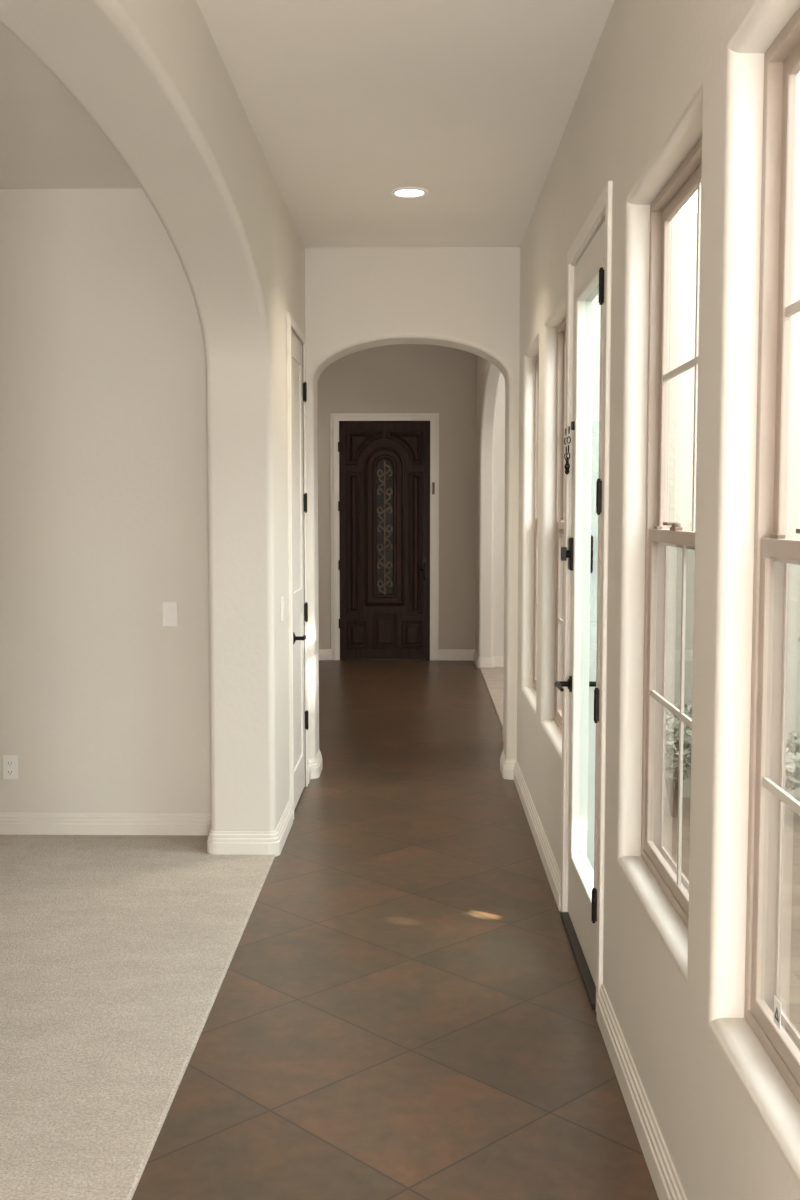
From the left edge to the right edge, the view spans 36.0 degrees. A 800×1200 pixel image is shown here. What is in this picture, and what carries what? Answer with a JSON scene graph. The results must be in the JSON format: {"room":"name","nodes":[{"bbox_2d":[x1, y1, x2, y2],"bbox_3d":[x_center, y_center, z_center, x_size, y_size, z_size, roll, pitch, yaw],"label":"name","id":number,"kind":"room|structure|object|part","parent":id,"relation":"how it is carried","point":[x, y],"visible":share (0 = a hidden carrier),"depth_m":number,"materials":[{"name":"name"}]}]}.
{"room":"home hallway","nodes":[
{"label":"home hallway","id":0,"kind":"room"},
{"bbox_2d":[0,188,210,813],"bbox_3d":[-3.373,-0.385,5.818,5.066,3.000,0.150,0,4,1],"label":"wall","id":1,"kind":"structure","parent":0,"point":[105,706],"depth_m":5.71,"materials":[{"name":"paint"}]},
{"bbox_2d":[3,755,17,779],"bbox_3d":[-1.837,0.789,5.799,0.072,0.116,0.008,0,4,1],"label":"power outlet","id":2,"kind":"object","parent":1,"relation":"attached to","point":[10,762],"visible":1,"depth_m":5.80,"materials":[{"name":"white plastic"}]},
{"bbox_2d":[6,760,13,765],"bbox_3d":[-1.837,0.769,5.795,0.033,0.030,0.003,0,4,1],"label":"socket","id":3,"kind":"object","parent":2,"relation":"attached to","point":[8,762],"depth_m":5.79,"materials":[{"name":"white plastic"}]},
{"bbox_2d":[7,769,13,774],"bbox_3d":[-1.837,0.810,5.798,0.033,0.030,0.003,0,4,1],"label":"socket","id":4,"kind":"object","parent":2,"relation":"attached to","point":[9,771],"depth_m":5.80,"materials":[{"name":"white plastic"}]},
{"bbox_2d":[0,800,292,856],"bbox_3d":[-3.220,1.063,5.811,5.375,0.112,0.609,0,4,1],"label":"baseboard","id":5,"kind":"structure","parent":1,"relation":"attached to","point":[218,842],"depth_m":5.80,"materials":[{"name":"paint"}]},
{"bbox_2d":[162,602,177,626],"bbox_3d":[-1.073,0.066,5.733,0.072,0.116,0.010,0,4,1],"label":"light switch","id":6,"kind":"object","parent":1,"relation":"attached to","point":[169,609],"visible":1,"depth_m":5.73,"materials":[{"name":"white plastic"}]},
{"bbox_2d":[0,835,274,1199],"bbox_3d":[-3.292,1.401,2.011,5.356,0.032,7.700,0,4,1],"label":"floor","id":7,"kind":"structure","parent":0,"point":[117,952],"depth_m":3.96,"materials":[{"name":"beige carpet"}]},
{"bbox_2d":[0,0,304,830],"bbox_3d":[-0.748,-0.143,2.509,0.290,3.000,9.000,0,4,1],"label":"wall","id":8,"kind":"structure","parent":0,"point":[153,77],"depth_m":5.17,"materials":[{"name":"paint"}]},
{"bbox_2d":[281,596,283,621],"bbox_3d":[-0.546,0.043,5.728,0.010,0.116,0.072,0,4,1],"label":"light switch","id":9,"kind":"object","parent":8,"relation":"attached to","point":[282,597],"visible":1,"depth_m":5.71,"materials":[{"name":"white plastic"}]},
{"bbox_2d":[286,311,308,819],"bbox_3d":[-0.564,-0.174,6.414,0.193,2.493,0.826,0,4,1],"label":"door","id":10,"kind":"structure","parent":8,"relation":"in","point":[296,353],"depth_m":6.44,"materials":[{"name":"paint"}]},
{"bbox_3d":[-0.510,0.192,6.154,0.057,0.060,0.060,0,4,1],"label":"handle","id":11,"kind":"part","parent":10,"relation":"part of","materials":[{"name":"brown metal"}]},
{"bbox_3d":[-0.552,-0.147,6.416,0.036,2.417,0.694,0,4,1],"label":"panel","id":12,"kind":"part","parent":10,"relation":"part of","materials":[{"name":"paint"}]},
{"bbox_2d":[0,0,613,247],"bbox_3d":[-2.696,-1.695,2.342,6.828,0.120,9.130,0,4,1],"label":"ceiling","id":13,"kind":"structure","parent":0,"point":[347,104],"depth_m":4.51,"materials":[{"name":"paint"}]},
{"bbox_2d":[391,187,428,197],"bbox_3d":[0.044,-1.873,5.659,0.176,0.008,0.176,0,4,1],"label":"recessed light","id":14,"kind":"object","parent":13,"relation":"in","point":[403,192],"visible":1,"depth_m":5.66,"materials":[{"name":"white plastic"}]},
{"bbox_2d":[396,190,422,195],"bbox_3d":[0.044,-1.875,5.658,0.128,0.001,0.128,0,4,1],"label":"diffuser","id":15,"kind":"object","parent":14,"relation":"attached to","point":[398,192],"depth_m":5.68,"materials":[{"name":"white plastic"}]},
{"bbox_2d":[132,660,658,1199],"bbox_3d":[1.137,1.190,5.464,6.300,0.110,14.760,0,4,1],"label":"floor","id":16,"kind":"structure","parent":0,"point":[402,1009],"depth_m":3.83,"materials":[{"name":"tile"}]},
{"bbox_2d":[317,344,476,648],"bbox_3d":[-0.558,-1.234,12.624,2.672,3.700,0.180,0,4,1],"label":"wall","id":17,"kind":"structure","parent":0,"point":[398,378],"depth_m":12.48,"materials":[{"name":"paint"}]},
{"bbox_2d":[330,413,438,660],"bbox_3d":[-0.155,-0.642,12.624,1.106,2.521,0.214,0,4,1],"label":"door","id":18,"kind":"structure","parent":17,"relation":"in","point":[384,467],"depth_m":12.57,"materials":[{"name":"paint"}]},
{"bbox_3d":[-0.473,-0.579,12.589,0.145,1.460,0.024,0,4,1],"label":"raised panel","id":19,"kind":"part","parent":18,"relation":"part of","materials":[{"name":"brown wood"}]},
{"bbox_3d":[-0.438,0.358,12.662,0.215,0.280,0.014,0,4,1],"label":"raised panel","id":20,"kind":"part","parent":18,"relation":"part of","materials":[{"name":"brown wood"}]},
{"bbox_3d":[-0.361,-1.549,12.516,0.370,0.345,0.024,0,4,1],"label":"spandrel panel","id":21,"kind":"part","parent":18,"relation":"part of","materials":[{"name":"brown wood"}]},
{"bbox_3d":[-0.156,0.319,12.654,0.250,0.360,0.014,0,4,1],"label":"raised panel","id":22,"kind":"part","parent":18,"relation":"part of","materials":[{"name":"brown wood"}]},
{"bbox_3d":[-0.156,-0.751,12.569,0.410,1.625,0.028,0,4,1],"label":"arched moulding","id":23,"kind":"part","parent":18,"relation":"part of","materials":[{"name":"brown wood"}]},
{"bbox_3d":[0.049,-1.548,12.509,0.370,0.345,0.024,0,4,1],"label":"spandrel panel","id":24,"kind":"part","parent":18,"relation":"part of","materials":[{"name":"brown wood"}]},
{"bbox_3d":[0.127,0.359,12.652,0.215,0.280,0.014,0,4,1],"label":"raised panel","id":25,"kind":"part","parent":18,"relation":"part of","materials":[{"name":"brown wood"}]},
{"bbox_3d":[0.162,-0.578,12.578,0.145,1.460,0.024,0,4,1],"label":"raised panel","id":26,"kind":"part","parent":18,"relation":"part of","materials":[{"name":"brown wood"}]},
{"bbox_3d":[0.251,-0.297,12.572,0.040,0.280,0.074,0,4,1],"label":"handle","id":27,"kind":"part","parent":18,"relation":"part of","materials":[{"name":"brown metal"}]},
{"bbox_2d":[432,482,434,493],"bbox_3d":[0.339,-1.133,12.482,0.026,0.120,0.028,0,4,1],"label":"sensor","id":28,"kind":"object","parent":18,"relation":"attached to","point":[433,483],"visible":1,"depth_m":12.47,"materials":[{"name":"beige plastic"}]},
{"bbox_2d":[305,247,519,759],"bbox_3d":[-0.595,-0.830,7.099,2.778,3.700,0.300,0,4,1],"label":"wall","id":29,"kind":"structure","parent":0,"point":[467,299],"depth_m":6.88,"materials":[{"name":"paint"}]},
{"bbox_2d":[308,749,322,783],"bbox_3d":[-1.151,0.964,7.173,1.369,0.112,0.469,0,4,1],"label":"baseboard","id":30,"kind":"structure","parent":29,"relation":"attached to","point":[315,766],"depth_m":7.08,"materials":[{"name":"paint"}]},
{"bbox_2d":[493,374,504,655],"bbox_3d":[2.652,-0.837,12.005,3.488,3.000,0.150,0,4,1],"label":"wall","id":31,"kind":"structure","parent":0,"point":[499,436],"depth_m":11.96,"materials":[{"name":"paint"}]},
{"bbox_2d":[438,649,503,668],"bbox_3d":[2.393,0.590,12.284,4.010,0.112,0.669,0,4,1],"label":"baseboard","id":32,"kind":"structure","parent":31,"relation":"attached to","point":[443,654],"depth_m":12.63,"materials":[{"name":"paint"}]},
{"bbox_2d":[476,0,799,1199],"bbox_3d":[0.720,-0.695,5.252,0.156,3.700,14.600,0,4,1],"label":"wall","id":33,"kind":"structure","parent":0,"point":[662,76],"depth_m":2.72,"materials":[{"name":"paint"}]},
{"bbox_2d":[500,730,560,910],"bbox_3d":[0.629,1.013,6.504,0.094,0.112,3.555,0,4,1],"label":"baseboard","id":34,"kind":"structure","parent":33,"relation":"attached to","point":[510,769],"depth_m":5.75,"materials":[{"name":"paint"}]},
{"bbox_2d":[533,353,538,690],"bbox_3d":[0.745,-0.384,6.252,0.065,1.785,0.830,0,4,1],"label":"window","id":35,"kind":"structure","parent":33,"relation":"in","point":[537,356],"depth_m":6.63,"materials":[{"name":"beige plastic"}]},
{"bbox_3d":[0.735,0.039,6.283,0.018,0.893,0.786,0,4,1],"label":"sash","id":36,"kind":"part","parent":35,"relation":"part of","materials":[{"name":"beige plastic"}]},
{"bbox_2d":[554,317,565,730],"bbox_3d":[0.728,-0.306,5.185,0.065,1.785,0.830,0,4,1],"label":"window","id":37,"kind":"structure","parent":33,"relation":"in","point":[561,348],"depth_m":5.54,"materials":[{"name":"beige plastic"}]},
{"bbox_3d":[0.717,0.117,5.216,0.018,0.893,0.786,0,4,1],"label":"sash","id":38,"kind":"part","parent":37,"relation":"part of","materials":[{"name":"beige plastic"}]},
{"bbox_3d":[0.717,0.117,5.216,0.001,0.829,0.722,0,4,1],"label":"pane","id":39,"kind":"part","parent":37,"relation":"part of","materials":[{"name":"clear glass"}]},
{"bbox_3d":[0.739,-0.730,5.154,0.018,0.892,0.786,0,4,1],"label":"sash","id":40,"kind":"part","parent":37,"relation":"part of","materials":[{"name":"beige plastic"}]},
{"bbox_2d":[554,181,612,1012],"bbox_3d":[0.659,-0.007,4.140,0.193,2.490,1.000,0,4,1],"label":"door","id":41,"kind":"structure","parent":33,"relation":"in","point":[584,553],"depth_m":4.41,"materials":[{"name":"paint"}]},
{"bbox_3d":[0.580,0.314,4.489,0.025,0.025,0.127,0,4,1],"label":"lever","id":42,"kind":"part","parent":41,"relation":"part of","materials":[{"name":"brown metal"}]},
{"bbox_3d":[0.607,0.310,4.538,0.057,0.060,0.060,0,4,1],"label":"handle","id":43,"kind":"part","parent":41,"relation":"part of","materials":[{"name":"brown metal"}]},
{"bbox_3d":[0.627,-0.621,4.520,0.018,0.060,0.145,0,4,1],"label":"chain","id":44,"kind":"part","parent":41,"relation":"part of","materials":[{"name":"brown metal"}]},
{"bbox_3d":[0.651,0.015,4.142,0.044,2.402,0.870,0,4,1],"label":"panel","id":45,"kind":"part","parent":41,"relation":"part of","materials":[{"name":"glass"}]},
{"bbox_3d":[0.651,-0.040,4.138,0.060,2.056,0.634,0,4,1],"label":"glass moulding","id":46,"kind":"part","parent":41,"relation":"part of","materials":[{"name":"paint"}]},
{"bbox_3d":[0.708,0.310,4.537,0.057,0.060,0.060,0,4,1],"label":"outside handle","id":47,"kind":"part","parent":41,"relation":"part of","materials":[{"name":"brown metal"}]},
{"bbox_2d":[597,984,686,1199],"bbox_3d":[0.560,1.421,0.914,0.019,0.112,5.635,0,4,1],"label":"baseboard","id":48,"kind":"structure","parent":33,"relation":"attached to","point":[665,1179],"depth_m":3.04,"materials":[{"name":"paint"}]},
{"bbox_2d":[641,137,701,928],"bbox_3d":[0.691,-0.142,2.942,0.065,1.785,0.870,0,4,1],"label":"window","id":49,"kind":"structure","parent":33,"relation":"in","point":[686,180],"depth_m":3.31,"materials":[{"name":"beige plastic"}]},
{"bbox_3d":[0.681,0.281,2.973,0.018,0.893,0.826,0,4,1],"label":"sash","id":50,"kind":"part","parent":49,"relation":"part of","materials":[{"name":"beige plastic"}]},
{"bbox_3d":[0.719,0.292,2.973,0.007,0.871,0.826,0,4,1],"label":"screen frame","id":51,"kind":"part","parent":49,"relation":"part of","materials":[{"name":"beige plastic"}]},
{"bbox_3d":[0.703,-0.566,2.910,0.018,0.892,0.826,0,4,1],"label":"sash","id":52,"kind":"part","parent":49,"relation":"part of","materials":[{"name":"beige plastic"}]},
{"bbox_2d":[744,7,799,1103],"bbox_3d":[0.673,-0.062,1.845,0.065,1.785,0.870,0,4,1],"label":"window","id":53,"kind":"structure","parent":33,"relation":"in","point":[774,552],"depth_m":2.23,"materials":[{"name":"beige plastic"}]},
{"bbox_3d":[0.663,0.361,1.876,0.018,0.893,0.826,0,4,1],"label":"sash","id":54,"kind":"part","parent":53,"relation":"part of","materials":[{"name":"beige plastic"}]},
{"bbox_3d":[0.685,-0.485,1.814,0.018,0.892,0.826,0,4,1],"label":"sash","id":55,"kind":"part","parent":53,"relation":"part of","materials":[{"name":"beige plastic"}]},
{"bbox_3d":[0.702,0.372,1.876,0.007,0.871,0.826,0,4,1],"label":"screen frame","id":56,"kind":"part","parent":53,"relation":"part of","materials":[{"name":"beige plastic"}]},
{"bbox_2d":[665,212,799,797],"bbox_3d":[3.205,-0.518,7.095,4.822,3.320,0.230,0,4,1],"label":"wall","id":57,"kind":"structure","parent":0,"point":[684,251],"depth_m":6.99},
{"label":"outside","id":58,"kind":"structure","parent":0,"visible":0},
{"bbox_2d":[664,797,799,1032],"bbox_3d":[3.228,1.532,2.491,5.022,0.100,9.250,0,4,1],"label":"floor","id":59,"kind":"structure","parent":58,"point":[790,948],"depth_m":5.48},
{"bbox_2d":[665,701,691,816],"bbox_3d":[1.486,0.859,6.659,0.440,0.642,0.463,0,4,1],"label":"shrub","id":60,"kind":"object","parent":59,"relation":"on","point":[671,754],"visible":0.32,"depth_m":6.53,"materials":[{"name":"green plant"}]},
{"bbox_3d":[1.459,0.927,6.703,0.279,0.499,0.187,-3,5,-37],"label":"stem","id":61,"kind":"part","parent":60,"relation":"part of","materials":[{"name":"plant"}]},
{"bbox_2d":[785,730,799,791],"bbox_3d":[2.008,0.928,6.598,0.530,0.515,0.501,2,5,26],"label":"shrub","id":62,"kind":"object","parent":59,"relation":"on","point":[793,740],"visible":0.22,"depth_m":6.43,"materials":[{"name":"green plant"}]},
{"bbox_3d":[-1.864,-1.035,9.912,0.150,3.700,5.300,0,4,1],"label":"wall","id":63,"kind":"structure","parent":0,"visible":0},
{"bbox_2d":[319,649,330,659],"bbox_3d":[-1.269,0.755,10.034,1.040,0.112,5.300,0,4,1],"label":"baseboard","id":64,"kind":"structure","parent":63,"relation":"attached to","point":[324,654],"depth_m":12.65,"materials":[{"name":"paint"}]}
]}

